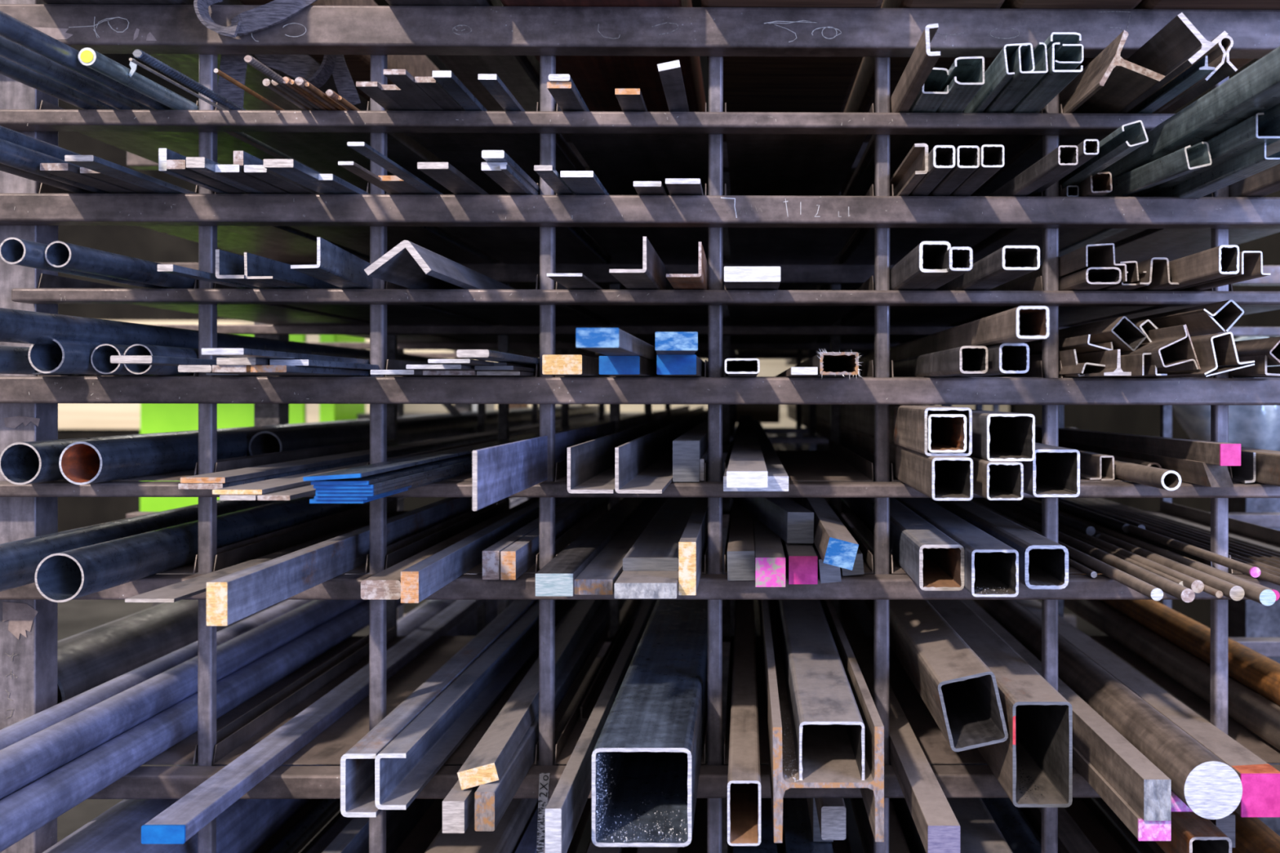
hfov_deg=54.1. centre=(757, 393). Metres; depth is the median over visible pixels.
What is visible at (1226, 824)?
bar
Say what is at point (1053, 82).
channel
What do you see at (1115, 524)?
bar
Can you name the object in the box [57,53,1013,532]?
wall
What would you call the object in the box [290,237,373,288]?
bar
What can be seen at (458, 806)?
bar
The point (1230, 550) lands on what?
bar
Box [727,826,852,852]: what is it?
tray
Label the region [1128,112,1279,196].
channel
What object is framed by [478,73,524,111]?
bar
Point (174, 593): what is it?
bar
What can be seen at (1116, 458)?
pipe
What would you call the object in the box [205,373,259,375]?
bar
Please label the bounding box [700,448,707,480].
bar
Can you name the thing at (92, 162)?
bar
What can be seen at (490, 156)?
bar
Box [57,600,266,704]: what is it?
pipe
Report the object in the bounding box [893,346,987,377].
tube
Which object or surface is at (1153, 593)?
bar
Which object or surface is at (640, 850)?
bar
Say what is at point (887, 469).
tray
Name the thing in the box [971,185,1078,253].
tube
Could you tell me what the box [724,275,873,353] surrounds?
tray
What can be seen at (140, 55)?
rebar
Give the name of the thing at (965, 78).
channel
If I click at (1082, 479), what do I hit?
bar
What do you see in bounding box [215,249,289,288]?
bar
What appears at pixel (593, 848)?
bar
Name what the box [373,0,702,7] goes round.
ceiling
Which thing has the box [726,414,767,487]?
bar
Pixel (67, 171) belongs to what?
bar
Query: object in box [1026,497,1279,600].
bar
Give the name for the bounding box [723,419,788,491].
bar
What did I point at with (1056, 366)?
tray
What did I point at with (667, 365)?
bar
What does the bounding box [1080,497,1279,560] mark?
bar
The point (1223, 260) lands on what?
tube
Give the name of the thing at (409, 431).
pipe
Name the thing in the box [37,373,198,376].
tray
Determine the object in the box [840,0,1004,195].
timber beam
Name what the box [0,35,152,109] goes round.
pipe
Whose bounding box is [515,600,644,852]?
bar
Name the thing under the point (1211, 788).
bar
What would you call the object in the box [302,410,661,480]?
bar
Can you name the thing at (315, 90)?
rod
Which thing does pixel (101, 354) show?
pipe
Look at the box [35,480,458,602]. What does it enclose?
pipe
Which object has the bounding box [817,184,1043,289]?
tray
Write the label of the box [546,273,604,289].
bar
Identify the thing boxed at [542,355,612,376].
bar
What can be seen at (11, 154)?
pipe
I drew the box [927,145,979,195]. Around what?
tube
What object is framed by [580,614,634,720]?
bar
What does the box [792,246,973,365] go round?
tube
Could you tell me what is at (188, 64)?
steel section
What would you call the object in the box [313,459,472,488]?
bar
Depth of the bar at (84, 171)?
1.76 m
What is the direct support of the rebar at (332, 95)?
on the rack at (771, 197)
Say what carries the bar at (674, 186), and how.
on the rack at (771, 197)
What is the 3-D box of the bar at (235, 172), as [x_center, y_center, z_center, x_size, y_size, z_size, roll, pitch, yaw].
[-0.748,-0.305,4.390,0.035,0.010,5.400,0,0,-1]
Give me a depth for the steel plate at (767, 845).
2.15 m
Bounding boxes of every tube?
[424,600,641,852]
[591,564,707,847]
[724,358,759,376]
[727,600,760,846]
[785,240,951,365]
[786,404,972,456]
[786,408,973,500]
[787,433,964,591]
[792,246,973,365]
[794,348,862,377]
[803,433,1018,596]
[804,245,1039,361]
[816,433,1068,589]
[823,497,1008,751]
[840,499,1072,807]
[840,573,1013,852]
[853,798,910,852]
[858,306,1048,364]
[867,266,1121,353]
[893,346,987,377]
[908,145,955,195]
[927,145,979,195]
[927,410,966,452]
[944,342,1029,377]
[949,144,1004,195]
[965,455,1023,500]
[970,409,1035,461]
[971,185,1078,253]
[988,145,1078,196]
[1016,442,1079,497]
[1023,315,1146,352]
[1025,138,1098,196]
[1035,424,1279,486]
[1075,172,1112,196]
[1113,163,1279,246]
[1154,812,1231,852]
[1155,244,1239,290]
[1234,336,1279,365]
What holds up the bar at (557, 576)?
on the rack at (771, 197)
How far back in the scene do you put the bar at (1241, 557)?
2.18 m
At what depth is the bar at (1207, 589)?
1.70 m
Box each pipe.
[0,10,173,109]
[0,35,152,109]
[0,56,116,109]
[0,125,81,159]
[0,138,112,193]
[0,163,96,193]
[0,237,168,288]
[0,307,445,364]
[0,345,61,375]
[0,405,560,484]
[0,480,557,750]
[0,497,528,799]
[0,499,282,591]
[0,600,364,799]
[0,600,404,852]
[28,338,137,375]
[29,346,105,375]
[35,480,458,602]
[42,573,531,852]
[44,240,532,353]
[57,440,369,480]
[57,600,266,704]
[58,405,581,484]
[90,343,163,375]
[123,343,238,375]
[248,404,605,455]
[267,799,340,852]
[1035,442,1161,468]
[1114,460,1181,490]
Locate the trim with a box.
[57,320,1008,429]
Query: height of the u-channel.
0.083 m
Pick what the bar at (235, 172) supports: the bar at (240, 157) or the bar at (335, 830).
the bar at (240, 157)
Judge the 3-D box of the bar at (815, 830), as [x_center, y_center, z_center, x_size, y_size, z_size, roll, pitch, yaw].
[0.103,0.702,2.725,0.034,0.092,1.300,0,0,-1]
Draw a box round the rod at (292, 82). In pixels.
[289,79,333,110]
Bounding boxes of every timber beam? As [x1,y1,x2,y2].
[239,0,439,102]
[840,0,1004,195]
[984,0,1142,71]
[1074,0,1279,70]
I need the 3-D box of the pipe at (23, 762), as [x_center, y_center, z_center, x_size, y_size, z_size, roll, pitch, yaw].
[-0.998,0.491,3.935,0.056,0.057,5.400,0,0,-1]
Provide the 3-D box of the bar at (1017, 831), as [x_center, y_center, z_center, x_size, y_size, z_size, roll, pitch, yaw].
[0.461,0.834,4.482,0.078,0.078,5.400,0,0,-1]
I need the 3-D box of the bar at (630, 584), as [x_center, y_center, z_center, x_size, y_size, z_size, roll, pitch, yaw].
[-0.177,0.266,4.376,0.084,0.021,5.400,0,0,-1]
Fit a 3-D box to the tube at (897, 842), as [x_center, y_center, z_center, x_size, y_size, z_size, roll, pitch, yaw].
[0.211,0.826,4.480,0.055,0.092,5.400,0,0,-1]
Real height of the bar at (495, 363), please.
0.005 m
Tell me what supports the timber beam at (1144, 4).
on the rack at (771, 197)
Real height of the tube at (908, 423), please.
0.062 m
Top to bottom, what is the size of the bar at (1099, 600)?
0.064 m
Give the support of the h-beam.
on the rack at (771, 197)
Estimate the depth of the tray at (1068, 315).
2.37 m
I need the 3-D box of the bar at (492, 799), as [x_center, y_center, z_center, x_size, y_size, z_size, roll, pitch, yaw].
[-0.382,0.545,4.320,0.026,0.051,5.400,0,0,-1]
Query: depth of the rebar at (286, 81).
1.76 m
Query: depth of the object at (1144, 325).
1.84 m
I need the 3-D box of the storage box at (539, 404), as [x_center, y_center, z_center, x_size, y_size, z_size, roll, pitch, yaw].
[-1.157,0.058,7.331,0.270,0.119,0.250,0,0,-1]
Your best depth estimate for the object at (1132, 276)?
1.83 m
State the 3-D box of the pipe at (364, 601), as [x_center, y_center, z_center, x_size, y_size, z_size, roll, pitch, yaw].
[-1.027,0.541,3.935,0.056,0.057,5.400,0,0,-1]
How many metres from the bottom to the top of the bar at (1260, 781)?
0.059 m
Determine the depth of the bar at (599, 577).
1.92 m
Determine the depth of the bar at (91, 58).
1.74 m
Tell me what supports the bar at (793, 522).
on the bar at (801, 559)
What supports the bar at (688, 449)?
on the rack at (771, 197)
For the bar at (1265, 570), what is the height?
0.013 m
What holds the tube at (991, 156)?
on the rack at (771, 197)
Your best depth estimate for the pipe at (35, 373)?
1.87 m
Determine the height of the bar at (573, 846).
0.067 m
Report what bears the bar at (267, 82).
on the rack at (771, 197)
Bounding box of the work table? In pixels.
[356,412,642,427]
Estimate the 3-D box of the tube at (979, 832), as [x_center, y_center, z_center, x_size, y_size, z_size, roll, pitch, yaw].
[0.324,0.800,4.481,0.121,0.144,5.400,0,0,-1]
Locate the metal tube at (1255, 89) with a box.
[1099,46,1279,178]
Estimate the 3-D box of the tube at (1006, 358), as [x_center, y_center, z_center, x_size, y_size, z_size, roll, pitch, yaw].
[0.295,-0.044,4.259,0.038,0.038,5.400,0,0,-1]
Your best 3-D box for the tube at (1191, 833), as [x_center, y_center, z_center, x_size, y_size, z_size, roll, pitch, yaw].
[0.605,0.651,4.435,0.060,0.064,5.400,0,0,-1]
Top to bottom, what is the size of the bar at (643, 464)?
0.061 m
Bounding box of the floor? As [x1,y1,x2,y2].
[57,600,1140,852]
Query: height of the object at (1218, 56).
0.062 m
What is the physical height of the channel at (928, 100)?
0.038 m
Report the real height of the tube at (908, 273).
0.041 m
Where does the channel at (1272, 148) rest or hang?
on the rack at (771, 197)
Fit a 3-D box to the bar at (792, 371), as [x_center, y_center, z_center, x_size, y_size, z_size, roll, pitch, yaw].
[0.038,-0.031,4.413,0.037,0.011,5.400,0,0,-1]
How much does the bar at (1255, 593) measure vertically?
0.022 m
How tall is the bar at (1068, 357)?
0.052 m
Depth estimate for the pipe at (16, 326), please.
1.90 m
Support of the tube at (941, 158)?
on the rack at (771, 197)
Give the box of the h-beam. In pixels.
[758,600,884,843]
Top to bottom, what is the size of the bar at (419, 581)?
0.042 m
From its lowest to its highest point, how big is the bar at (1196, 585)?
0.018 m
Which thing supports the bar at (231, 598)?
on the rack at (771, 197)
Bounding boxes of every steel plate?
[472,404,689,511]
[733,600,777,852]
[779,798,833,852]
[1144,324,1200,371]
[1146,363,1254,378]
[1151,311,1225,336]
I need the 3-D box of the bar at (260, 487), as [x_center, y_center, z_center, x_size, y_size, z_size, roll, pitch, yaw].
[-0.677,0.124,4.256,0.062,0.006,5.400,0,0,-1]
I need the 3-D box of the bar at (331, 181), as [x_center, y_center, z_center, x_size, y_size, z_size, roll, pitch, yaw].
[-0.640,-0.304,4.452,0.031,0.009,5.400,0,0,-1]
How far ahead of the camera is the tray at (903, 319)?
2.71 m
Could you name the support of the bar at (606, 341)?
on the bar at (614, 366)
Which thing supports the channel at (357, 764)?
on the rack at (771, 197)
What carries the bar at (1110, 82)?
on the rack at (771, 197)
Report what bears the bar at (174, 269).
on the rack at (771, 197)
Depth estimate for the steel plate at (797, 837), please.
2.14 m
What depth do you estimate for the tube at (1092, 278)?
1.84 m
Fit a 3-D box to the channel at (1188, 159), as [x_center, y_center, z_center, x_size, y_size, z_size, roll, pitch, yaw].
[0.552,-0.332,2.307,0.037,0.068,1.303,0,0,-3]
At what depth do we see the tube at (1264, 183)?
1.85 m
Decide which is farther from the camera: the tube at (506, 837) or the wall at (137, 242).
the wall at (137, 242)
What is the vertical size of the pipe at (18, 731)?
0.057 m
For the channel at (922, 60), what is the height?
0.041 m
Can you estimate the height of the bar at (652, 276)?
0.047 m
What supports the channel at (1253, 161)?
on the rack at (771, 197)
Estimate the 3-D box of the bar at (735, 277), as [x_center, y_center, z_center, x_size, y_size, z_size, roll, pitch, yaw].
[-0.034,-0.168,4.454,0.080,0.022,5.400,0,0,-1]
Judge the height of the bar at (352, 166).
0.005 m
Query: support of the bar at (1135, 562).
on the rack at (771, 197)
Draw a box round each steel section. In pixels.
[40,0,369,110]
[385,0,571,141]
[500,0,705,111]
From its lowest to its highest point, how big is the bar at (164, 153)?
0.031 m
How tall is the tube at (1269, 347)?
0.041 m
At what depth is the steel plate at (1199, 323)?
1.79 m
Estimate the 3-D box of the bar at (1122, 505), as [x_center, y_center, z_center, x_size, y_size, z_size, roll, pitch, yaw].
[0.847,0.271,4.264,0.015,0.015,5.400,0,0,-1]
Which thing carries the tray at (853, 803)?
on the rack at (771, 197)
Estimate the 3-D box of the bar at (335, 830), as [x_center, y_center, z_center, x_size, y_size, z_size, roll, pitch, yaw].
[-0.788,0.840,4.470,0.058,0.062,5.400,0,0,-1]
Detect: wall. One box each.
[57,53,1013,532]
[1013,58,1279,628]
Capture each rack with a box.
[0,0,1279,852]
[1228,481,1279,835]
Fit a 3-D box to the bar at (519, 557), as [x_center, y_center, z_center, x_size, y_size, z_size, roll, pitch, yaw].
[-0.395,0.255,4.541,0.022,0.042,5.400,0,0,-1]
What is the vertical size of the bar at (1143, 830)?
0.028 m
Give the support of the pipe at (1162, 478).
on the rack at (771, 197)
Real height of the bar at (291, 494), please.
0.006 m
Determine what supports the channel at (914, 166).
on the rack at (771, 197)
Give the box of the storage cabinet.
[140,334,365,606]
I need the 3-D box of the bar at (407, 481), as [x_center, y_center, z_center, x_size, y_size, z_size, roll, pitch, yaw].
[-0.524,0.117,4.199,0.069,0.004,5.400,0,0,-1]
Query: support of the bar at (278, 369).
on the rack at (771, 197)
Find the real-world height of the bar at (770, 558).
0.042 m
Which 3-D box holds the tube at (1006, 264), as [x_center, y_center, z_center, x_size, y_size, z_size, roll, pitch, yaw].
[0.308,-0.172,4.279,0.048,0.031,5.400,0,0,-1]
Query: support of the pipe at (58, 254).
on the rack at (771, 197)
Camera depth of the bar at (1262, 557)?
2.39 m
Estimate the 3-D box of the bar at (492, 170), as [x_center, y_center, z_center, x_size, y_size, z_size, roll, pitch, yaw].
[-0.381,-0.305,4.374,0.035,0.011,5.400,0,0,-1]
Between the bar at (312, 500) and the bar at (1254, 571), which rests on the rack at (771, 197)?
the bar at (312, 500)
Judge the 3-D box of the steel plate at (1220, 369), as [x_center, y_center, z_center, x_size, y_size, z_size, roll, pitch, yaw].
[0.610,-0.031,4.376,0.066,0.018,5.400,0,0,-1]
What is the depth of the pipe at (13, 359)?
1.75 m
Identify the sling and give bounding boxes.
[193,0,360,107]
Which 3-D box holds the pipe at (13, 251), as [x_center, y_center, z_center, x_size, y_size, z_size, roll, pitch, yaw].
[-0.941,-0.175,4.227,0.032,0.033,5.400,0,0,-1]
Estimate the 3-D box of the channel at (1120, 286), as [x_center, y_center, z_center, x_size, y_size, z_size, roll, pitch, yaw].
[0.521,-0.167,4.500,0.041,0.021,5.400,0,0,-1]
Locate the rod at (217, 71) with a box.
[213,68,284,110]
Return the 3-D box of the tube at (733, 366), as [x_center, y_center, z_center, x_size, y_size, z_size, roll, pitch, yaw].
[-0.047,-0.036,4.337,0.046,0.020,5.400,0,0,-1]
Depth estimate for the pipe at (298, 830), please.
2.42 m
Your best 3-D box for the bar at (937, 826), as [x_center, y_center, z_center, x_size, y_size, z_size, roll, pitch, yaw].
[0.203,0.552,4.230,0.040,0.039,5.400,0,0,-1]
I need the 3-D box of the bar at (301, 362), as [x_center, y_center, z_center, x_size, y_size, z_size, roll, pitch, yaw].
[-0.632,-0.040,4.310,0.050,0.008,5.400,0,0,-1]
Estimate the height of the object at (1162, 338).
0.061 m
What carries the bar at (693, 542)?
on the rack at (771, 197)
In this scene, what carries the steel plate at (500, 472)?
on the rack at (771, 197)
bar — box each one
[40,163,141,193]
[64,155,369,259]
[78,47,322,173]
[80,167,159,193]
[110,355,217,366]
[124,515,397,602]
[141,600,486,844]
[157,264,264,288]
[158,147,229,193]
[166,160,251,194]
[177,364,286,375]
[177,416,609,488]
[180,413,609,483]
[186,156,266,194]
[201,348,369,364]
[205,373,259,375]
[206,475,555,626]
[212,364,334,376]
[212,414,630,494]
[214,164,293,194]
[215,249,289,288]
[216,357,270,364]
[219,484,310,500]
[233,151,263,166]
[244,164,320,194]
[244,252,598,353]
[246,364,369,376]
[257,484,315,500]
[262,78,311,110]
[263,159,339,194]
[270,359,378,369]
[271,79,318,110]
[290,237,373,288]
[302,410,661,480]
[306,815,354,852]
[309,470,472,503]
[311,173,536,285]
[311,453,472,484]
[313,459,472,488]
[314,468,472,499]
[315,462,472,492]
[315,466,472,496]
[321,612,569,852]
[337,161,401,194]
[346,142,442,194]
[355,81,406,111]
[360,497,539,599]
[364,240,514,288]
[370,369,439,376]
[377,175,425,194]
[381,84,424,111]
[383,69,444,111]
[400,497,571,603]
[405,364,488,371]
[414,76,466,111]
[417,162,488,194]
[422,370,488,376]
[427,359,493,365]
[432,70,487,111]
[442,600,604,833]
[456,349,539,366]
[457,600,603,790]
[474,365,536,373]
[474,600,626,831]
[476,371,535,376]
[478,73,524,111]
[481,150,609,261]
[481,162,609,262]
[482,497,584,579]
[493,362,536,368]
[500,164,609,263]
[500,497,609,580]
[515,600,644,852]
[533,164,575,195]
[535,497,648,595]
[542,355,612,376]
[545,600,657,852]
[546,81,586,111]
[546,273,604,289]
[548,74,589,111]
[560,170,608,195]
[566,798,591,852]
[567,405,704,493]
[574,497,667,595]
[576,328,657,362]
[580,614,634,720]
[586,839,631,852]
[599,355,664,376]
[608,236,674,289]
[614,88,648,111]
[614,408,707,493]
[614,570,678,598]
[622,477,707,570]
[633,181,666,195]
[636,847,684,852]
[655,332,697,355]
[656,354,705,376]
[657,59,688,178]
[665,178,703,195]
[666,241,708,289]
[672,417,707,481]
[678,478,707,595]
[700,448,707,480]
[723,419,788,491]
[724,266,780,289]
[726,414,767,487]
[727,499,755,580]
[731,497,813,543]
[752,515,785,586]
[767,434,841,583]
[769,435,864,576]
[775,367,817,377]
[780,497,817,584]
[793,497,858,570]
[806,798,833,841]
[814,798,845,839]
[840,600,959,852]
[961,764,1041,852]
[962,600,1170,821]
[969,30,1164,195]
[969,499,1163,600]
[971,497,1195,602]
[973,600,1242,819]
[984,497,1183,586]
[995,500,1204,593]
[1005,499,1095,535]
[1014,600,1279,817]
[1019,807,1098,852]
[1022,497,1275,605]
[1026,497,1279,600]
[1029,342,1113,377]
[1031,497,1129,533]
[1035,426,1240,466]
[1035,436,1234,487]
[1058,497,1145,529]
[1059,500,1260,577]
[1063,497,1279,573]
[1063,600,1279,750]
[1065,497,1279,568]
[1068,558,1097,577]
[1068,573,1279,705]
[1072,744,1171,840]
[1073,497,1279,564]
[1075,349,1131,377]
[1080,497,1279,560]
[1087,497,1279,557]
[1091,532,1101,538]
[1093,497,1279,554]
[1095,530,1244,600]
[1098,600,1279,706]
[1117,12,1228,113]
[1127,55,1214,113]
[1144,840,1164,852]
[1170,791,1193,812]
[1202,583,1222,598]
[1209,813,1235,848]
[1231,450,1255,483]
[1231,556,1279,577]
[1231,811,1279,852]
[1257,570,1279,586]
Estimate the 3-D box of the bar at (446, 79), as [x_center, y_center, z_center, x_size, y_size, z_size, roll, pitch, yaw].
[-0.451,-0.430,4.374,0.026,0.009,5.400,0,0,-1]
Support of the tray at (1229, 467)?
on the rack at (771, 197)
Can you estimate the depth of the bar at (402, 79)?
1.74 m
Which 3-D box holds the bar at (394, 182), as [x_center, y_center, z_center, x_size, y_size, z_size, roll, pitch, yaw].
[-0.542,-0.304,4.457,0.039,0.008,5.400,0,0,-1]
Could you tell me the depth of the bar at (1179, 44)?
1.67 m
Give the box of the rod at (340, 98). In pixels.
[337,95,359,110]
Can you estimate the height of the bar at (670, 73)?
0.022 m
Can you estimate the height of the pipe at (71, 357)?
0.050 m
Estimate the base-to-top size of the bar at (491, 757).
0.036 m
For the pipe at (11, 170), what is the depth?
1.76 m
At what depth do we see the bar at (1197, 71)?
1.74 m
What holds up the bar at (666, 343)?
on the bar at (667, 365)
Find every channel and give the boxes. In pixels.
[340,600,537,817]
[374,600,577,809]
[816,142,928,289]
[842,23,940,195]
[907,67,948,112]
[935,56,984,112]
[961,42,1035,112]
[982,42,1048,112]
[1009,42,1083,113]
[1040,142,1279,265]
[1044,31,1081,52]
[1054,44,1083,70]
[1058,120,1148,189]
[1095,271,1149,290]
[1102,141,1211,196]
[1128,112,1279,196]
[1228,355,1279,377]
[1257,102,1279,132]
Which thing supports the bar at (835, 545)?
on the bar at (827, 573)
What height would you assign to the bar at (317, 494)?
0.004 m
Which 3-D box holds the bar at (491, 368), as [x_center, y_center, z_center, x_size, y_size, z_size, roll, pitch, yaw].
[-0.397,-0.036,4.449,0.054,0.006,5.400,0,0,-1]
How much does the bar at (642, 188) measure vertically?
0.008 m
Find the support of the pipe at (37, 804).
on the rack at (771, 197)
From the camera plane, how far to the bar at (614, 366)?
1.71 m
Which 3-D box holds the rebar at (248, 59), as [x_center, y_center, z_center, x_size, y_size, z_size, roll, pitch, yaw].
[-0.667,-0.430,2.802,0.011,0.011,2.403,0,0,-1]
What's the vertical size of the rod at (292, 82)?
0.007 m
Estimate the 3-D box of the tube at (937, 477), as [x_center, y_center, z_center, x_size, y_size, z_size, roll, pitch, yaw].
[0.218,0.108,4.262,0.052,0.054,5.400,0,0,-1]
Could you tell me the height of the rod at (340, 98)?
0.006 m
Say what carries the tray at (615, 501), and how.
on the rack at (771, 197)
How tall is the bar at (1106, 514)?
0.015 m
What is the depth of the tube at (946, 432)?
1.66 m
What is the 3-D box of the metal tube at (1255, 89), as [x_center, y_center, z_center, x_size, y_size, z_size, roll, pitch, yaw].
[0.583,-0.370,4.021,0.047,0.042,5.400,0,0,-1]
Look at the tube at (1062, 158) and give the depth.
1.72 m
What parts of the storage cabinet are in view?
panel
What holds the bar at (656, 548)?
on the bar at (630, 584)
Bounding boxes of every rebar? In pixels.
[132,48,246,110]
[244,54,323,110]
[282,76,328,110]
[294,76,342,110]
[325,88,352,110]
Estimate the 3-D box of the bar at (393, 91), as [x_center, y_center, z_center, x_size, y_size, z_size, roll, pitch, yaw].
[-0.540,-0.429,4.445,0.028,0.008,5.400,0,0,-1]
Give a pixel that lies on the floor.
(74, 616)
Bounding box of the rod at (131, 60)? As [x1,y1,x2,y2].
[128,57,226,110]
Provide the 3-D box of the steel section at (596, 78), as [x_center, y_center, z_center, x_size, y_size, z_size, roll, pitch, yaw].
[-0.270,-0.651,3.820,0.271,0.140,4.088,0,0,-1]
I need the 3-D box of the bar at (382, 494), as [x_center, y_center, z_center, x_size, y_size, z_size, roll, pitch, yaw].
[-0.531,0.127,4.206,0.064,0.005,5.400,0,0,-1]
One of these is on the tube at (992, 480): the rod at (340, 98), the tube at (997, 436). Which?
the tube at (997, 436)
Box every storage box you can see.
[404,404,453,413]
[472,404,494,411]
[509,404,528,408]
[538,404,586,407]
[736,404,779,422]
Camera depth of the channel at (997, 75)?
1.71 m
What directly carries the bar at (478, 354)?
on the bar at (495, 363)
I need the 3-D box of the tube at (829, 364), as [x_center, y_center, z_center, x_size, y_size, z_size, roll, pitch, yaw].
[0.087,-0.040,4.412,0.066,0.044,5.403,0,0,-1]
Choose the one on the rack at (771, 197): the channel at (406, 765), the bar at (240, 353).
the channel at (406, 765)
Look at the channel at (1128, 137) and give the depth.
1.71 m
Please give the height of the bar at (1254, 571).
0.015 m
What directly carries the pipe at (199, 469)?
on the rack at (771, 197)
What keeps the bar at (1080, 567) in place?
on the rack at (771, 197)
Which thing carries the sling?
hanging from the rack at (771, 197)
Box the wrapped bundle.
[1172,336,1279,451]
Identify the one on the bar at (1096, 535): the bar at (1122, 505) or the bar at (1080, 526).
the bar at (1080, 526)
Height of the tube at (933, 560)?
0.065 m
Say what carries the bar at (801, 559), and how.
on the rack at (771, 197)
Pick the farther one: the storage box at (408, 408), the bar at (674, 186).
the storage box at (408, 408)
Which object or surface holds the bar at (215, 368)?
on the rack at (771, 197)
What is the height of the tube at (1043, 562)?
0.062 m
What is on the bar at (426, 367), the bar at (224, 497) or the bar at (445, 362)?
the bar at (445, 362)
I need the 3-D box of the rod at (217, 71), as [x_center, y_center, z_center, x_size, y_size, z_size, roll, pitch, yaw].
[-0.734,-0.429,3.154,0.006,0.006,3.000,0,0,-1]
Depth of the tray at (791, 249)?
2.56 m
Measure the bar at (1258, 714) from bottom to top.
0.060 m
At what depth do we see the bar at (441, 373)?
1.80 m
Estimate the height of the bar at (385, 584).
0.026 m
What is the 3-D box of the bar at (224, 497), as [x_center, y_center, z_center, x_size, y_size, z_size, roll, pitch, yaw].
[-0.674,0.130,4.249,0.045,0.006,5.400,0,0,-1]
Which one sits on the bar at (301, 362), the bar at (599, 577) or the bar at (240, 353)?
the bar at (240, 353)
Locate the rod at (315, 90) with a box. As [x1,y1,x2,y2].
[304,81,346,110]
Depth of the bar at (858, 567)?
1.89 m
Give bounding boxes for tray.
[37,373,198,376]
[386,182,628,289]
[555,458,707,481]
[555,499,707,573]
[724,183,873,289]
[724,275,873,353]
[724,360,873,377]
[724,439,873,481]
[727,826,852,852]
[803,275,1043,353]
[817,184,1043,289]
[841,439,901,481]
[849,798,868,852]
[870,276,1213,353]
[873,360,1043,377]
[973,103,1107,195]
[1041,360,1213,377]
[1064,284,1279,326]
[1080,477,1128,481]
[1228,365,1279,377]
[1228,466,1233,481]
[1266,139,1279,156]
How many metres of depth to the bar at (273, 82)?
1.78 m

